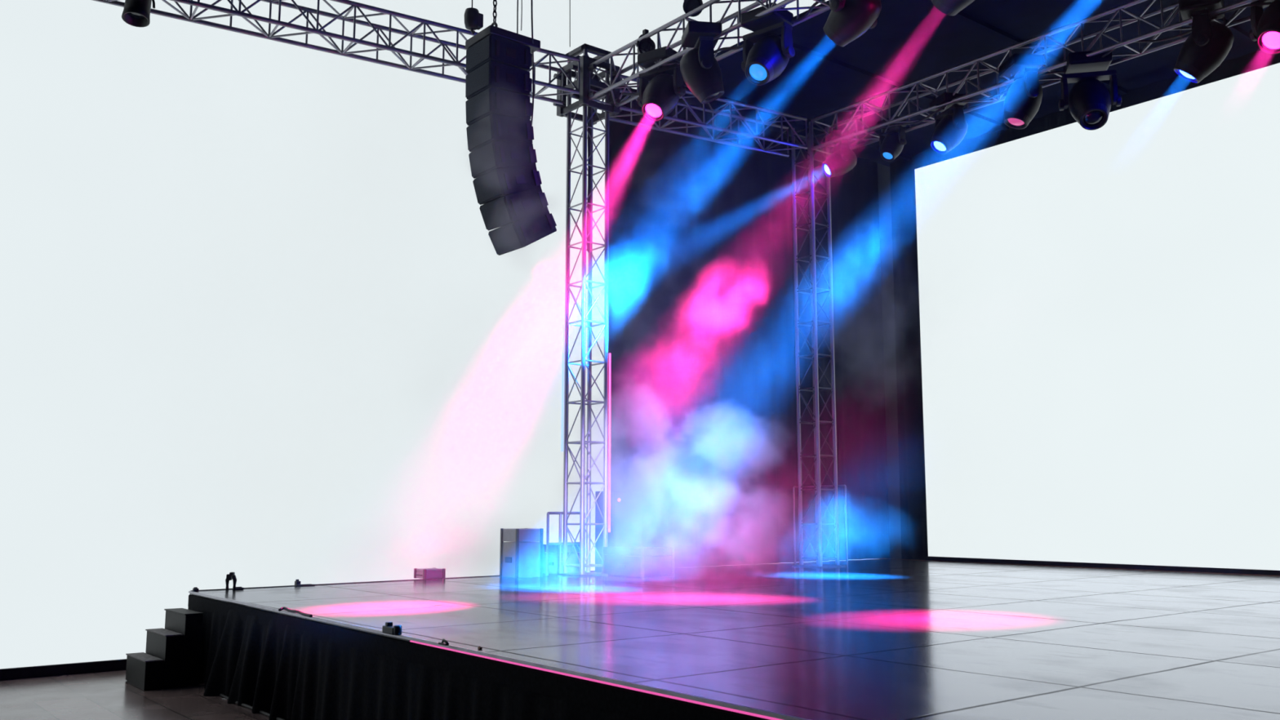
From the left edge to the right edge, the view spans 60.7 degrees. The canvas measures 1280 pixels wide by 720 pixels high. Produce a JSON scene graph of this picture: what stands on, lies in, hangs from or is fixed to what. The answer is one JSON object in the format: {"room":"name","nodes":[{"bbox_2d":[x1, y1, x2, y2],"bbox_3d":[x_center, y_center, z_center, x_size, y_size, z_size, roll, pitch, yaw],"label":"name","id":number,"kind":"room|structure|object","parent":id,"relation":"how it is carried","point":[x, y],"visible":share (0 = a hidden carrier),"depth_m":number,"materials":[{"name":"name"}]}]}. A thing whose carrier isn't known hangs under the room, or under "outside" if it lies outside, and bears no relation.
{"room":"concert stage","nodes":[
{"label":"concert stage","id":0,"kind":"room"},
{"bbox_2d":[0,669,270,719],"bbox_3d":[2.353,2.457,5.081,22.400,0.100,21.400,6,-10,-38],"label":"floor","id":1,"kind":"structure","parent":0,"point":[98,695],"depth_m":9.77,"materials":[{"name":"grey concrete"}]},
{"bbox_2d":[124,608,203,690],"bbox_3d":[-4.688,2.832,10.766,0.518,0.690,0.686,6,-10,-38],"label":"steps","id":2,"kind":"structure","parent":1,"relation":"on","point":[171,659],"depth_m":10.58,"materials":[{"name":"black paint"}]},
{"bbox_2d":[219,693,284,719],"bbox_3d":[-3.322,2.975,9.351,0.062,0.024,2.252,6,-10,-38],"label":"cable","id":3,"kind":"object","parent":1,"relation":"on","point":[223,695],"visible":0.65,"depth_m":9.36,"materials":[{"name":"black rubber"}]},
{"bbox_2d":[0,0,828,680],"bbox_3d":[-4.164,-2.145,13.543,22.000,11.300,0.130,6,-10,-38],"label":"wall","id":4,"kind":"structure","parent":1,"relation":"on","point":[263,322],"depth_m":13.02,"materials":[{"name":"white paint"}]},
{"bbox_2d":[187,558,1279,719],"bbox_3d":[4.239,2.558,9.398,12.281,0.856,15.793,6,-10,-38],"label":"stage platform","id":5,"kind":"object","parent":1,"relation":"on","point":[879,638],"visible":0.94,"depth_m":7.70,"materials":[{"name":"metal"}]},
{"bbox_2d":[192,586,199,591],"bbox_3d":[-4.621,2.384,11.375,0.050,0.040,0.050,6,-10,-38],"label":"clip","id":6,"kind":"object","parent":5,"relation":"on","point":[195,588],"visible":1,"depth_m":11.36,"materials":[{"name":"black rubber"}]},
{"bbox_2d":[225,572,236,590],"bbox_3d":[-4.322,2.337,11.560,0.118,0.186,0.060,0,-8,0],"label":"stand","id":7,"kind":"object","parent":5,"relation":"on","point":[231,575],"visible":1,"depth_m":11.54,"materials":[{"name":"black metal"}]},
{"bbox_2d":[235,586,244,590],"bbox_3d":[-4.253,2.420,11.594,0.090,0.030,0.050,6,-10,-38],"label":"clip","id":8,"kind":"object","parent":5,"relation":"on","point":[237,588],"visible":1,"depth_m":11.58,"materials":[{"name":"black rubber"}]},
{"bbox_2d":[278,606,312,617],"bbox_3d":[-2.808,2.056,8.921,0.075,0.033,0.730,6,-10,-36],"label":"cable","id":9,"kind":"object","parent":5,"relation":"on","point":[302,613],"visible":1,"depth_m":8.94,"materials":[{"name":"black rubber"}]},
{"bbox_2d":[294,579,300,585],"bbox_3d":[-3.822,2.484,12.209,0.050,0.068,0.060,6,-10,-38],"label":"block","id":10,"kind":"object","parent":5,"relation":"on","point":[296,582],"visible":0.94,"depth_m":12.19,"materials":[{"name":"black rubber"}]},
{"bbox_2d":[294,583,315,586],"bbox_3d":[-3.723,2.502,12.157,0.220,0.019,0.050,6,-10,-38],"label":"cable cover","id":11,"kind":"object","parent":5,"relation":"on","point":[306,584],"visible":1,"depth_m":12.14,"materials":[{"name":"black rubber"}]},
{"bbox_2d":[382,622,401,635],"bbox_3d":[-1.694,1.839,7.494,0.060,0.075,0.213,6,-10,-37],"label":"connector","id":12,"kind":"object","parent":5,"relation":"on","point":[388,628],"visible":1,"depth_m":7.45,"materials":[{"name":"black plastic"}]},
{"bbox_2d":[413,567,445,578],"bbox_3d":[-2.602,2.636,13.515,0.296,0.118,0.272,6,-10,-38],"label":"road case","id":13,"kind":"object","parent":5,"relation":"on","point":[422,573],"visible":1,"depth_m":13.44,"materials":[{"name":"metal"}]},
{"bbox_2d":[438,639,448,645],"bbox_3d":[-1.224,1.762,6.836,0.024,0.038,0.116,6,-10,-37],"label":"clip","id":14,"kind":"object","parent":5,"relation":"on","point":[444,642],"visible":1,"depth_m":6.82,"materials":[{"name":"black plastic"}]},
{"bbox_2d":[499,528,542,577],"bbox_3d":[-1.498,2.432,13.809,0.396,0.603,0.392,6,-10,-38],"label":"road case","id":15,"kind":"object","parent":5,"relation":"on","point":[521,557],"visible":1,"depth_m":13.69,"materials":[{"name":"metal"}]},
{"bbox_2d":[542,544,579,574],"bbox_3d":[-1.016,2.632,14.469,0.436,0.383,0.372,6,-10,-38],"label":"road case","id":16,"kind":"object","parent":5,"relation":"on","point":[553,550],"visible":0.54,"depth_m":14.34,"materials":[{"name":"metal"}]},
{"bbox_2d":[546,511,585,575],"bbox_3d":[-0.969,2.395,14.313,0.613,0.812,0.036,6,-10,-38],"label":"guard rail","id":17,"kind":"object","parent":5,"relation":"on","point":[548,544],"visible":0.79,"depth_m":14.21,"materials":[{"name":"metal"}]},
{"bbox_2d":[553,43,622,576],"bbox_3d":[-0.679,-0.737,14.634,0.845,7.105,0.735,6,-10,-38],"label":"truss tower","id":18,"kind":"object","parent":5,"relation":"on","point":[597,85],"visible":0.88,"depth_m":14.65,"materials":[{"name":"metal"}]},
{"bbox_2d":[93,0,580,104],"bbox_3d":[-4.039,-4.012,12.763,7.386,0.506,0.506,5,-9,-32],"label":"lighting truss","id":19,"kind":"object","parent":18,"relation":"attached to","point":[230,12],"visible":0.77,"depth_m":13.16,"materials":[{"name":"metal"}]},
{"bbox_2d":[121,0,155,26],"bbox_3d":[-5.420,-3.897,11.815,0.278,0.534,0.319,0,-8,4],"label":"can","id":20,"kind":"object","parent":19,"relation":"hanging from","point":[136,13],"visible":1,"depth_m":11.76,"materials":[{"name":"black metal"}]},
{"bbox_2d":[569,0,570,47],"bbox_3d":[-0.963,-4.803,15.050,0.011,0.982,0.145,0,-8,0],"label":"hanging wire","id":21,"kind":"object","parent":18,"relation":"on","point":[570,0],"visible":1,"depth_m":15.05,"materials":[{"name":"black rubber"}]},
{"bbox_2d":[601,74,808,157],"bbox_3d":[1.011,-3.558,16.101,3.337,0.506,0.506,5,-9,-31],"label":"lighting truss","id":22,"kind":"object","parent":18,"relation":"attached to","point":[686,104],"visible":0.69,"depth_m":16.24,"materials":[{"name":"metal"}]},
{"bbox_2d":[588,0,830,107],"bbox_3d":[2.070,-4.153,11.721,0.506,0.506,8.239,6,-10,-38],"label":"lighting truss","id":23,"kind":"object","parent":18,"relation":"attached to","point":[783,4],"visible":0.53,"depth_m":13.38,"materials":[{"name":"metal"}]},
{"bbox_2d":[636,29,655,53],"bbox_3d":[0.072,-4.035,14.008,0.237,0.401,0.360,0,-8,-3],"label":"spotlight","id":24,"kind":"object","parent":23,"relation":"attached to","point":[646,44],"visible":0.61,"depth_m":13.90,"materials":[{"name":"black metal"}]},
{"bbox_2d":[636,46,685,121],"bbox_3d":[0.265,-3.417,13.720,0.596,0.912,0.583,0,-8,-1],"label":"spotlight","id":25,"kind":"object","parent":23,"relation":"hanging from","point":[658,97],"visible":0.99,"depth_m":13.55,"materials":[{"name":"black plastic"}]},
{"bbox_2d":[683,0,703,17],"bbox_3d":[0.663,-4.364,13.350,0.246,0.462,0.408,-1,-8,9],"label":"spotlight","id":26,"kind":"object","parent":23,"relation":"attached to","point":[688,5],"visible":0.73,"depth_m":13.23,"materials":[{"name":"black metal"}]},
{"bbox_2d":[680,20,724,103],"bbox_3d":[0.724,-3.466,12.831,0.566,0.917,0.624,6,-10,-38],"label":"spotlight","id":27,"kind":"object","parent":23,"relation":"hanging from","point":[700,71],"visible":0.99,"depth_m":12.65,"materials":[{"name":"black plastic"}]},
{"bbox_2d":[622,0,825,95],"bbox_3d":[2.076,-3.915,11.841,0.121,0.123,7.371,6,-10,-38],"label":"cable","id":28,"kind":"object","parent":23,"relation":"attached to","point":[815,3],"visible":0.32,"depth_m":13.00,"materials":[{"name":"black rubber"}]},
{"bbox_2d":[740,2,795,85],"bbox_3d":[1.438,-3.507,12.342,0.585,0.903,0.596,2,-8,-12],"label":"spotlight","id":29,"kind":"object","parent":23,"relation":"hanging from","point":[763,61],"visible":0.94,"depth_m":12.19,"materials":[{"name":"black plastic"}]},
{"bbox_2d":[822,0,881,46],"bbox_3d":[2.239,-3.777,11.526,0.613,0.860,0.597,-1,-8,7],"label":"spotlight","id":30,"kind":"object","parent":23,"relation":"hanging from","point":[847,20],"visible":1,"depth_m":11.36,"materials":[{"name":"black plastic"}]},
{"bbox_2d":[931,0,974,15],"bbox_3d":[3.109,-3.822,10.605,0.619,0.851,0.596,-4,-9,26],"label":"spotlight","id":31,"kind":"object","parent":23,"relation":"hanging from","point":[950,7],"visible":1,"depth_m":10.63,"materials":[{"name":"black plastic"}]},
{"bbox_2d":[595,490,641,572],"bbox_3d":[-0.287,2.339,14.923,0.500,1.087,0.427,6,-10,-38],"label":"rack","id":32,"kind":"object","parent":5,"relation":"on","point":[625,506],"visible":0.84,"depth_m":14.81,"materials":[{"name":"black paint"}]},
{"bbox_2d":[601,546,675,577],"bbox_3d":[-0.029,2.581,14.015,0.536,0.363,0.832,6,-10,-38],"label":"road case","id":33,"kind":"object","parent":5,"relation":"on","point":[638,562],"visible":1,"depth_m":13.78,"materials":[{"name":"black paint"}]},
{"bbox_2d":[791,121,847,568],"bbox_3d":[2.666,-0.287,16.704,0.575,6.770,0.575,6,-10,-38],"label":"truss tower","id":34,"kind":"object","parent":5,"relation":"on","point":[814,346],"visible":1,"depth_m":16.61,"materials":[{"name":"metal"}]},
{"bbox_2d":[810,0,1264,155],"bbox_3d":[5.437,-3.881,13.724,0.506,0.506,8.358,6,-10,-38],"label":"lighting truss","id":35,"kind":"object","parent":34,"relation":"attached to","point":[1142,16],"visible":0.83,"depth_m":14.22,"materials":[{"name":"metal"}]},
{"bbox_2d":[821,129,856,177],"bbox_3d":[3.005,-3.092,16.472,0.511,0.708,0.512,6,-10,-38],"label":"spotlight","id":36,"kind":"object","parent":35,"relation":"hanging from","point":[842,159],"visible":0.98,"depth_m":16.33,"materials":[{"name":"black plastic"}]},
{"bbox_2d":[876,115,906,161],"bbox_3d":[3.687,-3.211,15.985,0.417,0.649,0.408,-2,-8,17],"label":"spotlight","id":37,"kind":"object","parent":35,"relation":"hanging from","point":[891,143],"visible":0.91,"depth_m":15.86,"materials":[{"name":"black plastic"}]},
{"bbox_2d":[928,92,968,154],"bbox_3d":[4.228,-3.216,14.970,0.515,0.822,0.580,6,-10,-38],"label":"spotlight","id":38,"kind":"object","parent":35,"relation":"hanging from","point":[951,126],"visible":0.99,"depth_m":14.81,"materials":[{"name":"black plastic"}]},
{"bbox_2d":[998,53,1044,128],"bbox_3d":[4.898,-3.420,14.014,0.572,0.917,0.615,6,-10,-38],"label":"spotlight","id":39,"kind":"object","parent":35,"relation":"hanging from","point":[1023,99],"visible":1,"depth_m":13.84,"materials":[{"name":"black plastic"}]},
{"bbox_2d":[824,1,1272,146],"bbox_3d":[5.385,-3.654,13.568,0.127,0.127,8.168,6,-10,-38],"label":"cable","id":40,"kind":"object","parent":35,"relation":"attached to","point":[1268,2],"visible":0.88,"depth_m":13.81,"materials":[{"name":"black rubber"}]},
{"bbox_2d":[1057,50,1121,130],"bbox_3d":[5.525,-3.279,13.452,0.634,0.983,0.644,6,-10,-38],"label":"spotlight","id":41,"kind":"object","parent":35,"relation":"hanging from","point":[1089,101],"visible":0.96,"depth_m":13.32,"materials":[{"name":"black plastic"}]},
{"bbox_2d":[1173,0,1234,83],"bbox_3d":[6.372,-3.617,12.356,0.610,0.953,0.630,0,-8,-3],"label":"spotlight","id":42,"kind":"object","parent":35,"relation":"hanging from","point":[1209,42],"visible":0.99,"depth_m":12.18,"materials":[{"name":"black plastic"}]},
{"bbox_2d":[1248,0,1279,54],"bbox_3d":[6.888,-3.723,11.725,0.612,0.949,0.625,-1,-8,9],"label":"spotlight","id":43,"kind":"object","parent":35,"relation":"hanging from","point":[1265,25],"visible":1,"depth_m":11.64,"materials":[{"name":"black plastic"}]},
{"bbox_2d":[792,484,848,566],"bbox_3d":[2.744,2.521,16.706,0.028,1.207,1.074,6,-10,-38],"label":"guard rail","id":44,"kind":"object","parent":5,"relation":"on","point":[822,486],"visible":0.9,"depth_m":16.65,"materials":[{"name":"metal"}]},
{"bbox_2d":[914,62,1279,575],"bbox_3d":[7.268,-0.400,15.573,0.180,6.690,7.817,6,-10,-38],"label":"led screen","id":45,"kind":"object","parent":5,"relation":"on","point":[1100,308],"visible":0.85,"depth_m":15.94,"materials":[{"name":"white plastic"}]},
{"bbox_2d":[464,0,483,34],"bbox_3d":[-1.925,-4.423,12.677,0.210,1.404,0.180,6,-10,-38],"label":"chain hoist","id":46,"kind":"object","parent":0,"point":[473,20],"visible":1,"depth_m":12.54,"materials":[{"name":"black metal"}]},
{"bbox_2d":[465,22,556,255],"bbox_3d":[-1.524,-2.593,12.949,0.973,2.668,0.591,6,-10,-38],"label":"array","id":47,"kind":"object","parent":46,"relation":"hanging from","point":[507,181],"visible":1,"depth_m":12.68,"materials":[{"name":"paint"}]},
{"bbox_2d":[465,61,489,97],"bbox_3d":[-1.891,-3.264,12.742,0.016,0.270,0.535,5,-9,-39],"label":"grille","id":48,"kind":"object","parent":47,"relation":"attached to","point":[477,79],"depth_m":12.73,"materials":[{"name":"black metal"}]},
{"bbox_2d":[465,88,490,123],"bbox_3d":[-1.883,-2.947,12.705,0.016,0.270,0.535,2,-8,-39],"label":"grille","id":49,"kind":"object","parent":47,"relation":"attached to","point":[477,105],"depth_m":12.69,"materials":[{"name":"black metal"}]},
{"bbox_2d":[466,35,490,71],"bbox_3d":[-1.893,-3.579,12.783,0.016,0.270,0.535,6,-10,-38],"label":"grille","id":50,"kind":"object","parent":47,"relation":"attached to","point":[478,51],"depth_m":12.77,"materials":[{"name":"black metal"}]},
{"bbox_2d":[466,115,493,150],"bbox_3d":[-1.862,-2.631,12.679,0.016,0.270,0.535,-2,-5,-39],"label":"grille","id":51,"kind":"object","parent":47,"relation":"attached to","point":[480,131],"depth_m":12.66,"materials":[{"name":"black metal"}]},
{"bbox_2d":[468,142,496,177],"bbox_3d":[-1.825,-2.315,12.666,0.016,0.270,0.535,-8,-1,-40],"label":"grille","id":52,"kind":"object","parent":47,"relation":"attached to","point":[482,158],"depth_m":12.65,"materials":[{"name":"black metal"}]},
{"bbox_2d":[472,170,502,203],"bbox_3d":[-1.765,-2.002,12.672,0.016,0.270,0.535,-16,4,-39],"label":"grille","id":53,"kind":"object","parent":47,"relation":"attached to","point":[488,184],"depth_m":12.65,"materials":[{"name":"black metal"}]},
{"bbox_2d":[493,0,497,22],"bbox_3d":[-1.701,-4.573,12.883,0.046,1.306,0.046,-1,-8,6],"label":"chain","id":54,"kind":"object","parent":47,"relation":"on","point":[494,1],"visible":1,"depth_m":12.81,"materials":[{"name":"metal"}]},
{"bbox_2d":[479,197,511,229],"bbox_3d":[-1.681,-1.696,12.699,0.016,0.270,0.535,-23,9,-39],"label":"grille","id":55,"kind":"object","parent":47,"relation":"attached to","point":[496,213],"depth_m":12.67,"materials":[{"name":"black metal"}]},
{"bbox_2d":[488,224,522,254],"bbox_3d":[-1.573,-1.401,12.747,0.016,0.270,0.535,-31,13,-38],"label":"grille","id":56,"kind":"object","parent":47,"relation":"attached to","point":[507,238],"depth_m":12.71,"materials":[{"name":"black metal"}]},
{"bbox_2d":[516,0,518,33],"bbox_3d":[-1.460,-3.606,13.432,0.084,1.996,0.452,-2,-8,16],"label":"cable","id":57,"kind":"object","parent":47,"relation":"hanging from","point":[517,0],"visible":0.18,"depth_m":13.34,"materials":[{"name":"black rubber"}]},
{"bbox_2d":[520,0,522,31],"bbox_3d":[-1.397,-4.213,12.900,0.019,0.652,0.100,0,-8,0],"label":"wire","id":58,"kind":"object","parent":47,"relation":"attached to","point":[522,0],"visible":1,"depth_m":12.89,"materials":[{"name":"metal"}]},
{"bbox_2d":[530,0,533,126],"bbox_3d":[-1.299,-3.430,13.131,0.094,1.996,0.757,1,-8,-9],"label":"cable","id":59,"kind":"object","parent":47,"relation":"hanging from","point":[531,1],"visible":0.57,"depth_m":13.26,"materials":[{"name":"black rubber"}]},
{"bbox_2d":[877,163,901,558],"bbox_3d":[10.994,-2.351,12.766,0.200,11.500,21.400,6,-10,-38],"label":"curtain","id":60,"kind":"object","parent":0,"point":[883,171],"depth_m":20.26,"materials":[{"name":"fabric"}]},
{"bbox_2d":[671,0,1267,166],"bbox_3d":[8.108,-4.777,11.331,5.891,0.140,18.300,6,-10,-38],"label":"lighting truss","id":61,"kind":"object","parent":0,"point":[910,41],"depth_m":15.35,"materials":[{"name":"black metal"}]},
{"bbox_2d":[608,85,889,567],"bbox_3d":[1.926,-0.343,17.494,6.138,7.086,0.119,6,-10,-38],"label":"drape","id":62,"kind":"object","parent":61,"relation":"hanging from","point":[701,326],"visible":0.87,"depth_m":17.14,"materials":[{"name":"black fabric"}]},
{"bbox_2d":[889,108,1076,559],"label":"drape","id":63,"kind":"object","parent":61,"relation":"hanging from","point":[914,545],"depth_m":19.14,"materials":[{"name":"black fabric"}]},
{"bbox_2d":[1109,50,1279,112],"label":"drape","id":64,"kind":"object","parent":61,"relation":"hanging from","point":[1255,60],"depth_m":15.66,"materials":[{"name":"black fabric"}]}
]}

